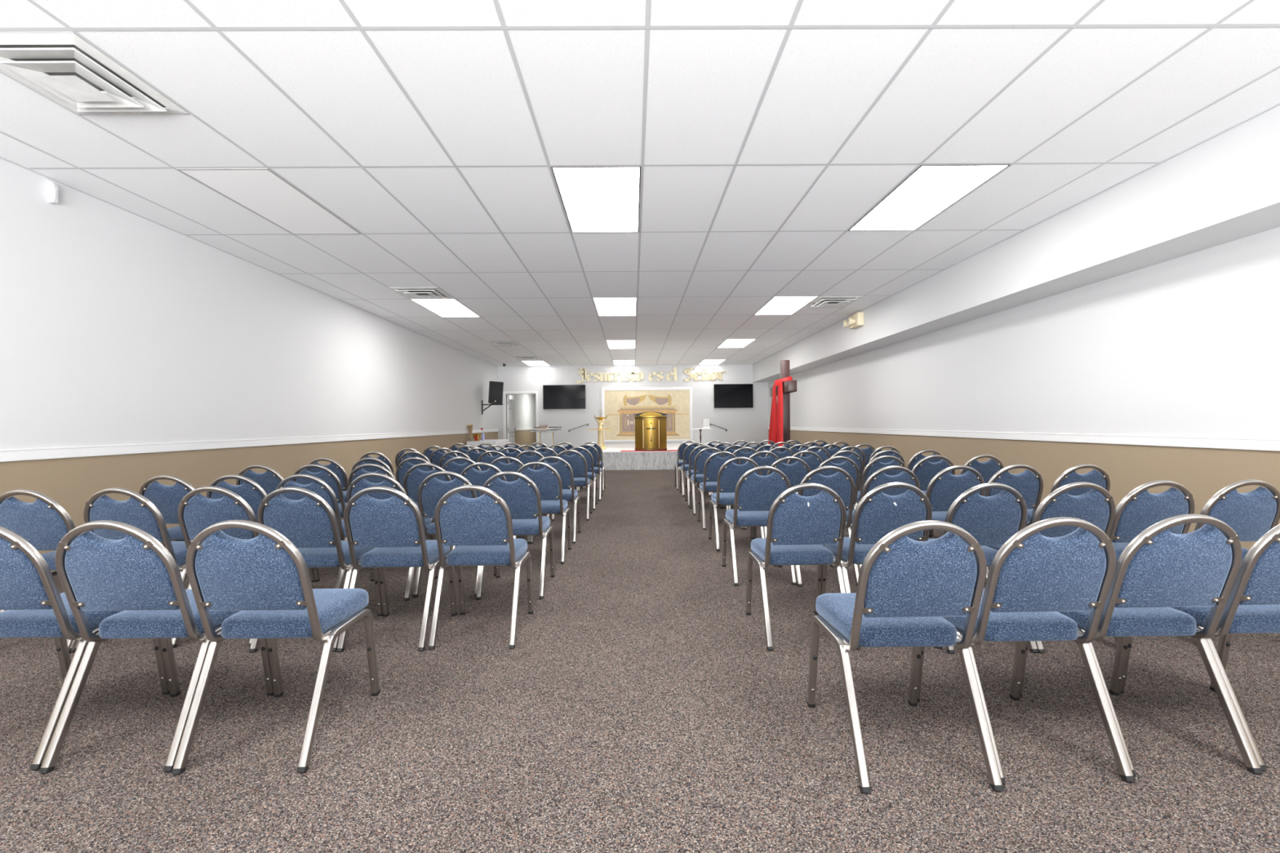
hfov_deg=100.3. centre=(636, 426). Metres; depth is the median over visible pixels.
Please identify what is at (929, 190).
recessed light
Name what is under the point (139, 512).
banquet chair
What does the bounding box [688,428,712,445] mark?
stand
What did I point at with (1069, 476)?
banquet chair
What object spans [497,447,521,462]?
banquet chair
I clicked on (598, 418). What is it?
bowl
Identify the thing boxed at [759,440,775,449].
banquet chair
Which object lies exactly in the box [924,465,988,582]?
banquet chair
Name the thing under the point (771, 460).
banquet chair
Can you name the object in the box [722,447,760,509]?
banquet chair
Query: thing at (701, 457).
banquet chair
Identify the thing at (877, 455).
banquet chair
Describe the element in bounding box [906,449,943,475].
banquet chair
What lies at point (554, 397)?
television
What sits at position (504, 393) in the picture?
trim
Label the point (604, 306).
recessed light
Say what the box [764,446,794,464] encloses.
banquet chair
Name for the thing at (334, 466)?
banquet chair
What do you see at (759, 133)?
ceiling
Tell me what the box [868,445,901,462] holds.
banquet chair
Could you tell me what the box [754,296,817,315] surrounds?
recessed light
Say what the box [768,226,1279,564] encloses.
wall
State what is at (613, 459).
stage platform
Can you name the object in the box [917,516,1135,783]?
banquet chair
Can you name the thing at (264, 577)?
banquet chair
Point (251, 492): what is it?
banquet chair
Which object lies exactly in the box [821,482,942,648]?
banquet chair
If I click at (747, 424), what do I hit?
wall
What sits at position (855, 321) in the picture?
emergency light
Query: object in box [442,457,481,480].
banquet chair
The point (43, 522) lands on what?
banquet chair
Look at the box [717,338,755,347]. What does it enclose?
recessed light
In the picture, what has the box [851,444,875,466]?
banquet chair
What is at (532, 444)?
banquet chair
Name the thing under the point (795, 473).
banquet chair
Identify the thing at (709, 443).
banquet chair
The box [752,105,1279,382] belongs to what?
soffit beam
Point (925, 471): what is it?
banquet chair
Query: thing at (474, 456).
banquet chair
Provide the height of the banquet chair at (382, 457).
0.875 m
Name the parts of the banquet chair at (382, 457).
backrest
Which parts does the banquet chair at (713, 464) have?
leg, leg, seat, frame, backrest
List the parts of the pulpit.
panel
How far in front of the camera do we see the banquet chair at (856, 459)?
5.94 m
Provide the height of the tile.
0.006 m
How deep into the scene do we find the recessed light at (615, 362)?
17.62 m
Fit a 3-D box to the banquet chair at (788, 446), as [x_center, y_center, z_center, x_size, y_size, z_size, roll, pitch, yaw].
[2.325,0.682,8.816,0.455,0.875,0.558,-1,0,0]
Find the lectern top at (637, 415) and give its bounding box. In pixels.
[634,411,667,416]
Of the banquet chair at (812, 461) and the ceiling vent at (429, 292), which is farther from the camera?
the ceiling vent at (429, 292)
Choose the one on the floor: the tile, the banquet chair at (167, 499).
the banquet chair at (167, 499)
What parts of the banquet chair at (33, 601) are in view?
backrest, frame, leg, seat, leg, rail, leg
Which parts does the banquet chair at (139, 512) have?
leg, backrest, frame, seat, leg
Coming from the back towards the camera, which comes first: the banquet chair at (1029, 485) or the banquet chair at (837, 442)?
the banquet chair at (837, 442)
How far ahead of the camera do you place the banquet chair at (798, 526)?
2.85 m
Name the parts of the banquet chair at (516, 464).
frame, backrest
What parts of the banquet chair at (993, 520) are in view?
leg, seat, frame, backrest, leg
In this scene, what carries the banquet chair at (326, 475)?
on the floor
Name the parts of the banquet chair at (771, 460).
frame, backrest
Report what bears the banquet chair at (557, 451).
on the floor
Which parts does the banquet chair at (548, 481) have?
backrest, frame, seat, leg, rail, leg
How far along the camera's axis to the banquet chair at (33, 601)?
1.95 m
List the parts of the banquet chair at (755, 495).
leg, rail, leg, seat, frame, backrest, leg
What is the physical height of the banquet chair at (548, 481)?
0.875 m
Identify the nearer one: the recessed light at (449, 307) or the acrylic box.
the recessed light at (449, 307)
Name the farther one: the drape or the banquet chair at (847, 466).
the drape
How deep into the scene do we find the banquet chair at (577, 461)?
6.62 m
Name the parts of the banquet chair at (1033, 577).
leg, rail, leg, seat, leg, frame, backrest, leg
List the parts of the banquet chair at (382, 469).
backrest, frame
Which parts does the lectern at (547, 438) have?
panel, panel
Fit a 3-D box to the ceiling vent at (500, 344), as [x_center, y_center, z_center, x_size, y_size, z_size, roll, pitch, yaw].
[-3.319,-2.044,13.363,0.708,0.066,0.708,-1,0,0]
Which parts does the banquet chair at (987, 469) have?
frame, backrest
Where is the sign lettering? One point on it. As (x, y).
(717, 375)
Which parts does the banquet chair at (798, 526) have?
leg, rail, leg, seat, frame, backrest, leg, leg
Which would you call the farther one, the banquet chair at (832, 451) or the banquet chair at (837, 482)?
the banquet chair at (832, 451)
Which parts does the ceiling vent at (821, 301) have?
plate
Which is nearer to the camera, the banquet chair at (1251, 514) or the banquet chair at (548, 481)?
the banquet chair at (1251, 514)
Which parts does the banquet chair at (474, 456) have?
backrest, frame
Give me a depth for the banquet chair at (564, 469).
5.36 m
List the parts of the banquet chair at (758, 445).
backrest, frame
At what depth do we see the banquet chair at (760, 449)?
7.59 m
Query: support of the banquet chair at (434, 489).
on the floor
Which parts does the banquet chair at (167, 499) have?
backrest, frame, seat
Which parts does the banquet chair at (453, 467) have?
backrest, frame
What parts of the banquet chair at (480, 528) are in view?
leg, leg, backrest, frame, seat, leg, rail, leg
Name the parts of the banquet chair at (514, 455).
frame, backrest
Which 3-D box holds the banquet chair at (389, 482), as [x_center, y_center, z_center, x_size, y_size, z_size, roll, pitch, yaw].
[-1.781,0.748,3.879,0.455,0.875,0.558,-1,0,0]
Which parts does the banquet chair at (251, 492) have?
backrest, frame, leg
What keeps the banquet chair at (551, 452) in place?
on the floor
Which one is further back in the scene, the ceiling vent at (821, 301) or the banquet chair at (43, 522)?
the ceiling vent at (821, 301)
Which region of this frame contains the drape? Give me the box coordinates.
[768,376,792,446]
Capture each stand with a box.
[588,428,612,449]
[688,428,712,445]
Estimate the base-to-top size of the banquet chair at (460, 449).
0.875 m
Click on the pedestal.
(600, 423)
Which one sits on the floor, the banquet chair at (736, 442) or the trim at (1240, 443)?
the banquet chair at (736, 442)
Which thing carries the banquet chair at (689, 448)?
on the floor
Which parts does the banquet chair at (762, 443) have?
backrest, frame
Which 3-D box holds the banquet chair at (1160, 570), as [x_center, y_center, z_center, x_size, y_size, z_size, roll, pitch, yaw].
[1.853,0.728,2.044,0.455,0.875,0.558,-1,0,0]
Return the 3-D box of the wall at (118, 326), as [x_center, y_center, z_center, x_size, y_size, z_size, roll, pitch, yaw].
[-4.813,-0.422,7.686,0.100,3.215,21.850,-1,0,0]
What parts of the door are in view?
panel, panel, panel, panel, panel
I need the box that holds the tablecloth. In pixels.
[466,439,509,449]
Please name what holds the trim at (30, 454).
attached to the wall at (118, 326)
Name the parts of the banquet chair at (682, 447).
leg, leg, seat, frame, backrest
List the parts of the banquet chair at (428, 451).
backrest, frame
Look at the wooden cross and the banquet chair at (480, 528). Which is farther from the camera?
the wooden cross
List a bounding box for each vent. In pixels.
[0,32,188,114]
[389,286,453,299]
[486,341,520,346]
[514,355,540,360]
[805,296,862,306]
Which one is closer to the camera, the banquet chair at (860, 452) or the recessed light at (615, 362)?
the banquet chair at (860, 452)
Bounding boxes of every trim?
[0,428,498,462]
[502,391,538,446]
[514,427,533,431]
[768,426,1279,451]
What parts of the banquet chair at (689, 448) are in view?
leg, leg, seat, backrest, frame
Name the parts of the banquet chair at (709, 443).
backrest, frame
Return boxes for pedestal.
[595,420,606,448]
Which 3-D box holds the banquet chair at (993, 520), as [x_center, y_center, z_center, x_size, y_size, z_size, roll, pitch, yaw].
[1.813,0.722,2.986,0.455,0.875,0.558,-1,0,0]
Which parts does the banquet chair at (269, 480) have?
frame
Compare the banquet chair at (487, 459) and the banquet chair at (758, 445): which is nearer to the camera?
the banquet chair at (487, 459)
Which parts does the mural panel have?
chest trim, chest lid, lid moulding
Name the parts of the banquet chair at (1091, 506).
seat, leg, frame, backrest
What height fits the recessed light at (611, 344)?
0.006 m
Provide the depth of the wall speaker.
16.48 m
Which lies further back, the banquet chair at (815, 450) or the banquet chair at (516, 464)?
the banquet chair at (815, 450)
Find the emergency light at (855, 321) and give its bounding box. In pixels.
[843,312,863,328]
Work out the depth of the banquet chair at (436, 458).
7.44 m
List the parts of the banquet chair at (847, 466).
backrest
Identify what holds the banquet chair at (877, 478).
on the floor
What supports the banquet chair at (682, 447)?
on the floor
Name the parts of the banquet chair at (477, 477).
backrest, frame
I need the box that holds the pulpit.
[634,411,667,450]
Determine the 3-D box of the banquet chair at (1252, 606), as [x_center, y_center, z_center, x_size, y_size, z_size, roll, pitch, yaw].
[2.309,0.724,2.062,0.455,0.875,0.558,-1,0,0]
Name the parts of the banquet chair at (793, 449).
backrest, frame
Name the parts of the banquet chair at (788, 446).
frame, backrest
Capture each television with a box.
[542,384,585,408]
[713,383,753,408]
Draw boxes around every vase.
[467,425,472,440]
[480,427,484,440]
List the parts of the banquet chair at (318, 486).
backrest, frame, leg, leg, seat, leg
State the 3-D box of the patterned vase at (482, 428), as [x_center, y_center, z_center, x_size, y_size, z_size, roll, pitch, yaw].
[-4.375,0.226,15.159,0.100,0.365,0.158,-1,0,0]
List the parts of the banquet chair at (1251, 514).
frame, backrest, seat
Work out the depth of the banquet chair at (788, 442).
9.42 m
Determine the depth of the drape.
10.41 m
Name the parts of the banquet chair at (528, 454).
frame, backrest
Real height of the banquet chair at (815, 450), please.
0.875 m
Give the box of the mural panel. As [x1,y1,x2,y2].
[601,386,693,441]
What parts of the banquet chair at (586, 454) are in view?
backrest, frame, seat, leg, leg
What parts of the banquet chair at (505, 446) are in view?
backrest, frame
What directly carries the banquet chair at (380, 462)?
on the floor
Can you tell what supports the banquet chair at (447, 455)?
on the floor
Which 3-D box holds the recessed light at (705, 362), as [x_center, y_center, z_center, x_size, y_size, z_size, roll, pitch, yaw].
[2.498,-2.153,17.850,0.708,0.006,1.439,-1,0,0]
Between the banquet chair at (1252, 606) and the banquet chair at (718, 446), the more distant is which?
the banquet chair at (718, 446)
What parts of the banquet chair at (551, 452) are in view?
frame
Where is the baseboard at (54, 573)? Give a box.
[51,540,184,575]
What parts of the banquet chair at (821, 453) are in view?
frame, backrest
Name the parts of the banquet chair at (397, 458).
backrest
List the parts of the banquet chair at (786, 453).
frame, backrest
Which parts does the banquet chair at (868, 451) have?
frame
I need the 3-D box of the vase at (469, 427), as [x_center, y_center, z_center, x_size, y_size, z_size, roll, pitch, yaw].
[-4.715,0.184,15.115,0.147,0.455,0.147,-1,0,0]
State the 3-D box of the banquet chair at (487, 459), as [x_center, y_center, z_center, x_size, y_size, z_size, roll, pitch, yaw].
[-1.768,0.730,6.807,0.455,0.875,0.558,-1,0,0]
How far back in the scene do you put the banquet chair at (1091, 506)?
2.75 m
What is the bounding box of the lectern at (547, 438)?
[530,426,562,448]
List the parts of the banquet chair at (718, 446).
backrest, frame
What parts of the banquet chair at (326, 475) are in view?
backrest, seat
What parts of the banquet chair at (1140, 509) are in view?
seat, backrest, frame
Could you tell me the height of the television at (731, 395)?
0.830 m
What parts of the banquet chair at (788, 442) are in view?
frame, backrest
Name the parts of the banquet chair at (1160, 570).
leg, rail, leg, leg, seat, frame, backrest, leg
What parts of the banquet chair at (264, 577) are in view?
leg, backrest, frame, leg, seat, leg, rail, leg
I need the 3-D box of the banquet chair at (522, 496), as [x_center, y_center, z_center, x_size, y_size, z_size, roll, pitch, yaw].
[-0.871,0.740,3.893,0.455,0.875,0.558,-1,0,0]
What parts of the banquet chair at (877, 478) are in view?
seat, frame, backrest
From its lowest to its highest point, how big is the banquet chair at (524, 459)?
0.875 m
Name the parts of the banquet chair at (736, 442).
backrest, frame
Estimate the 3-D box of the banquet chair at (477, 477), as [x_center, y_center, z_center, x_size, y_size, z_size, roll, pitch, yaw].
[-1.311,0.739,4.763,0.455,0.875,0.558,-1,0,0]
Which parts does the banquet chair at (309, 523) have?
leg, backrest, frame, leg, seat, leg, leg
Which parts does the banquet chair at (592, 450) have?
backrest, frame, seat, leg, leg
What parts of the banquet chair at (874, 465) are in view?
seat, frame, backrest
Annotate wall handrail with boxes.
[568,423,588,431]
[709,422,727,431]
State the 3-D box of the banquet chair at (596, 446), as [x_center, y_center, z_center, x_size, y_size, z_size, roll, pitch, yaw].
[-0.814,0.705,9.618,0.455,0.875,0.558,-1,0,0]
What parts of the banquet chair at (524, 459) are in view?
backrest, frame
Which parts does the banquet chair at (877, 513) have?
leg, leg, seat, frame, backrest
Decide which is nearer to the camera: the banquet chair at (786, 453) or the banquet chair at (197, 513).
the banquet chair at (197, 513)
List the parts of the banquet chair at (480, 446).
backrest, frame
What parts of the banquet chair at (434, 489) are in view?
leg, seat, frame, backrest, leg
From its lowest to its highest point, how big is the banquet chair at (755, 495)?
0.875 m
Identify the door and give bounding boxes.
[506,394,515,447]
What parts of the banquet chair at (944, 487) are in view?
seat, frame, backrest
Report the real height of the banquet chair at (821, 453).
0.875 m
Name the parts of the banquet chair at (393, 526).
leg, leg, backrest, frame, seat, leg, rail, leg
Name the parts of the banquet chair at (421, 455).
backrest, frame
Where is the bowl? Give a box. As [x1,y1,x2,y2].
[594,414,607,420]
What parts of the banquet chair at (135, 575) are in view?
leg, backrest, frame, seat, leg, leg, rail, leg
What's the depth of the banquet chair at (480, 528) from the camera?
2.90 m
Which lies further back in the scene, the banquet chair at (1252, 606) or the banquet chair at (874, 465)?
the banquet chair at (874, 465)
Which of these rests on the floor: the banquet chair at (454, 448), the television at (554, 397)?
the banquet chair at (454, 448)
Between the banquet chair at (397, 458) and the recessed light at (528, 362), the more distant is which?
the recessed light at (528, 362)
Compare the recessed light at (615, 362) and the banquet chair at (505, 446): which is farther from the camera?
the recessed light at (615, 362)
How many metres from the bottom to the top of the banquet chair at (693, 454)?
0.875 m
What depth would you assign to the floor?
2.05 m
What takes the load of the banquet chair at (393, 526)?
on the floor
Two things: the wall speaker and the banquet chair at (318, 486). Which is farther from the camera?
the wall speaker
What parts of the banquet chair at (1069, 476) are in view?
seat, backrest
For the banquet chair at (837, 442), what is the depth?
8.49 m
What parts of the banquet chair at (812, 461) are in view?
frame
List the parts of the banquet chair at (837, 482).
leg, backrest, frame, leg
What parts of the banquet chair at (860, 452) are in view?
backrest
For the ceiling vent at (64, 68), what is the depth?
3.02 m
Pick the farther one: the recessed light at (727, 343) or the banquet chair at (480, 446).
the recessed light at (727, 343)
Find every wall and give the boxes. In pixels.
[0,158,497,572]
[497,364,768,447]
[506,394,536,449]
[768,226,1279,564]
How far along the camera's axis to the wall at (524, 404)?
22.19 m
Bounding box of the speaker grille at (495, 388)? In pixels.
[488,382,502,402]
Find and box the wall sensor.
[47,180,58,204]
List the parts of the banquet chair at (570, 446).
backrest, frame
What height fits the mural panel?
1.888 m
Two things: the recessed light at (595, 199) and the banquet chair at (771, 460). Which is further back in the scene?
the banquet chair at (771, 460)
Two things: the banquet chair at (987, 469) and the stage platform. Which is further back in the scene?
the stage platform
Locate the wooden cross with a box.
[769,360,796,443]
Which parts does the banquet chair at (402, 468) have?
backrest, frame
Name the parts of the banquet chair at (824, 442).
backrest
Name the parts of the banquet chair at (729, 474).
leg, rail, leg, seat, frame, backrest, leg, leg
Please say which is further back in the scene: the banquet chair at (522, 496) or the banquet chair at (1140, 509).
the banquet chair at (522, 496)
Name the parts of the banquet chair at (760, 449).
backrest, frame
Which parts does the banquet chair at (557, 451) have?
frame, backrest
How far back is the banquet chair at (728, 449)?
7.62 m
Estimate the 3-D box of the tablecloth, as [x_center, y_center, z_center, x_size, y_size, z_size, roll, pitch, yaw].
[-4.339,0.754,15.723,0.941,0.697,1.730,-1,0,0]
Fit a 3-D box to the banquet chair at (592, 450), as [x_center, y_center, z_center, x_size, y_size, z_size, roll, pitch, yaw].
[-0.790,0.711,8.514,0.455,0.875,0.558,-1,0,0]
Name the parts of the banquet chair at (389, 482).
backrest, frame, leg, seat, leg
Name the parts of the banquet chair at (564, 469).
leg, backrest, frame, seat, leg, leg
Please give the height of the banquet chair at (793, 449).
0.875 m
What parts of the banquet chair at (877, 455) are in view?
backrest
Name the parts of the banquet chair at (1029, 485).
frame, backrest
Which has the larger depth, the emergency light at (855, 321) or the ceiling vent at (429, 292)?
the emergency light at (855, 321)
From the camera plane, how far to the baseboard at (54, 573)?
4.34 m
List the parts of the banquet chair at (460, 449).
backrest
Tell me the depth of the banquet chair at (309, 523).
2.87 m
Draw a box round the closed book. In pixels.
[537,425,548,430]
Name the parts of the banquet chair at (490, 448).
backrest, frame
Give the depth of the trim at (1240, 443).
5.34 m
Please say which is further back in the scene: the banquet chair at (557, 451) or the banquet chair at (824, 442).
the banquet chair at (824, 442)
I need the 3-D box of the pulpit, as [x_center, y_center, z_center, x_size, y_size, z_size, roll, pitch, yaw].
[0.361,0.119,14.018,0.870,1.008,0.612,-1,0,0]
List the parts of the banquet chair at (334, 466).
backrest, seat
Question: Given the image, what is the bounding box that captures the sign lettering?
[575,366,725,383]
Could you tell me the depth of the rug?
13.68 m
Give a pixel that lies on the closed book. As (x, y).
(540, 427)
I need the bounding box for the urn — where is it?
[472,433,481,440]
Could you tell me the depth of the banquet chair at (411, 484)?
4.52 m
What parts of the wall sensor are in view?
mounting plate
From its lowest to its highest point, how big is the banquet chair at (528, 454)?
0.875 m
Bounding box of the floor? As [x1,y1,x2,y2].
[0,469,1279,852]
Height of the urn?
0.205 m
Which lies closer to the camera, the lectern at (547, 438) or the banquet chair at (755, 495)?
the banquet chair at (755, 495)
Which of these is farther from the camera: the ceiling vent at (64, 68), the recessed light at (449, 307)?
the recessed light at (449, 307)
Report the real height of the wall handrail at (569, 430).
0.305 m
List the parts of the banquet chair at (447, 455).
backrest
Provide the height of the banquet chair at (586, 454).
0.875 m
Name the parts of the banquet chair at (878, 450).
backrest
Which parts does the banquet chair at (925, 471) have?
backrest, frame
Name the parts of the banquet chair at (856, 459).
backrest, frame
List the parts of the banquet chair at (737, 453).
backrest, frame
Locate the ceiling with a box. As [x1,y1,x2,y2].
[0,0,1279,366]
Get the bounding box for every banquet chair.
[0,489,78,653]
[0,526,169,769]
[38,520,273,773]
[72,488,186,651]
[138,475,198,540]
[171,486,260,647]
[171,520,379,773]
[205,474,314,582]
[235,464,285,501]
[248,486,382,652]
[274,474,374,588]
[292,464,346,517]
[306,457,348,502]
[336,486,457,651]
[346,472,437,600]
[347,463,417,506]
[351,457,392,479]
[358,451,394,475]
[395,448,420,469]
[395,457,436,539]
[397,451,432,522]
[403,462,456,550]
[412,471,495,596]
[422,445,446,459]
[428,484,533,648]
[429,448,457,466]
[439,450,470,468]
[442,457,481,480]
[448,443,470,453]
[455,445,479,456]
[460,462,521,565]
[466,447,492,462]
[475,471,555,599]
[476,443,497,453]
[476,450,510,471]
[486,444,508,456]
[487,456,529,543]
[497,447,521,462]
[502,442,520,453]
[513,462,571,564]
[515,444,536,456]
[515,450,549,517]
[527,442,547,452]
[529,456,580,543]
[530,447,557,463]
[544,444,574,501]
[551,449,591,520]
[554,442,580,491]
[563,446,597,510]
[571,444,602,501]
[577,441,605,491]
[674,440,698,489]
[680,442,711,496]
[684,444,719,506]
[688,447,728,515]
[697,451,744,529]
[698,440,724,486]
[706,442,736,494]
[708,457,764,551]
[715,444,748,493]
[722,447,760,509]
[722,466,796,585]
[732,440,751,449]
[743,442,764,453]
[743,450,779,529]
[746,483,846,649]
[753,456,810,538]
[755,444,780,457]
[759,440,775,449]
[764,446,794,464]
[770,441,791,452]
[777,466,859,586]
[782,440,801,449]
[786,450,822,472]
[789,444,812,455]
[795,446,830,493]
[799,441,822,452]
[807,520,1004,792]
[808,440,830,448]
[817,456,859,509]
[818,444,841,457]
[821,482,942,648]
[828,441,852,450]
[831,450,863,509]
[837,445,865,471]
[840,465,919,569]
[844,455,906,533]
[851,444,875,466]
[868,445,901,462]
[868,449,905,465]
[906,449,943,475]
[910,454,955,536]
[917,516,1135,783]
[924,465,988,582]
[927,482,1038,653]
[929,454,1004,536]
[983,464,1043,569]
[985,481,1117,652]
[1019,514,1262,775]
[1026,463,1110,522]
[1109,480,1195,644]
[1120,524,1279,770]
[1194,479,1279,647]
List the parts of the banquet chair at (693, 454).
leg, leg, seat, backrest, frame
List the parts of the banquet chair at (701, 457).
leg, leg, seat, frame, backrest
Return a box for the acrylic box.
[702,418,710,428]
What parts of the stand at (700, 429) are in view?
stand post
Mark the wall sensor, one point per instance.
(52, 188)
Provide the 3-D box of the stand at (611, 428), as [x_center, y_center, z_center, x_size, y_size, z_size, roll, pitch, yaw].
[-1.011,0.355,14.845,0.620,0.566,0.336,-1,0,0]
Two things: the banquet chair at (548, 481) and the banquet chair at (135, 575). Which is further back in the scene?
the banquet chair at (548, 481)
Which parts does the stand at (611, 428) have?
stand post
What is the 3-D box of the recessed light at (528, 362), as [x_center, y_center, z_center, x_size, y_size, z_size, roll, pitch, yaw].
[-3.353,-2.101,17.805,0.708,0.006,1.439,-1,0,0]
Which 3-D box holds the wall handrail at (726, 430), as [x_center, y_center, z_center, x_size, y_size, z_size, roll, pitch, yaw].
[2.837,0.031,18.630,0.640,0.301,0.087,-1,0,0]
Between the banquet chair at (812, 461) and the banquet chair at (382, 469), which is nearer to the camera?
the banquet chair at (382, 469)
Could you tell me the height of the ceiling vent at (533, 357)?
0.066 m
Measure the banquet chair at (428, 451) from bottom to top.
0.875 m
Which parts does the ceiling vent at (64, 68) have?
plate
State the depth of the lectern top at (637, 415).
13.88 m
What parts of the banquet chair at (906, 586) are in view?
leg, rail, leg, seat, frame, leg, backrest, rail, leg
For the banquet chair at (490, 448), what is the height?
0.875 m
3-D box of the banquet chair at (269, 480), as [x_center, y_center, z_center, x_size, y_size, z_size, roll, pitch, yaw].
[-3.169,0.755,4.725,0.455,0.875,0.558,-1,0,0]
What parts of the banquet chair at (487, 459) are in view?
frame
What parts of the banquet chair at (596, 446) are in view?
backrest, frame, seat, leg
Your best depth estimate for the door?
19.10 m
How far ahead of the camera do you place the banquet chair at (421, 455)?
6.53 m
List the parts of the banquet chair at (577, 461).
backrest, frame, seat, leg, leg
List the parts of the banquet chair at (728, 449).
backrest, frame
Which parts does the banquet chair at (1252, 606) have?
leg, leg, seat, leg, frame, backrest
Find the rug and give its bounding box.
[620,449,677,451]
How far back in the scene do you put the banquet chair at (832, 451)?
7.62 m
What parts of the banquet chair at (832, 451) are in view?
frame, backrest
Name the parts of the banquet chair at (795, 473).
leg, leg, frame, backrest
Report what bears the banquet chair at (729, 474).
on the floor
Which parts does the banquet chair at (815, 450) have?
backrest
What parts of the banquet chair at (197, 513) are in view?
leg, backrest, frame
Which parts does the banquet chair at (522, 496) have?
leg, leg, backrest, frame, seat, leg, rail, leg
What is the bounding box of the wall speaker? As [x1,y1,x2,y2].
[481,381,503,414]
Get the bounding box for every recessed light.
[410,298,479,317]
[521,360,549,365]
[551,166,640,232]
[592,297,636,315]
[606,340,635,348]
[613,360,635,364]
[698,359,725,364]
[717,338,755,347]
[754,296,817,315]
[848,164,1010,231]
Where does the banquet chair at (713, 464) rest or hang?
on the floor
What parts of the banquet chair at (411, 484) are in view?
frame, backrest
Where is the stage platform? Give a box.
[587,443,716,470]
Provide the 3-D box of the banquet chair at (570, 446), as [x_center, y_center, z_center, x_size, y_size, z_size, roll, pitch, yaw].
[-1.269,0.709,9.607,0.455,0.875,0.558,-1,0,0]
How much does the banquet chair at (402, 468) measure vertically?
0.875 m
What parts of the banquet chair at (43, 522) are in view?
backrest, frame, seat, leg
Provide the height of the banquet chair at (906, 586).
0.875 m
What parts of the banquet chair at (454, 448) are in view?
backrest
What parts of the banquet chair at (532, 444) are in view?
backrest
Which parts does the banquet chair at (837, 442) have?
backrest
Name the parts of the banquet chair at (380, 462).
backrest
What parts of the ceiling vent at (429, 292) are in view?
plate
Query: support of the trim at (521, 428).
attached to the wall at (524, 404)

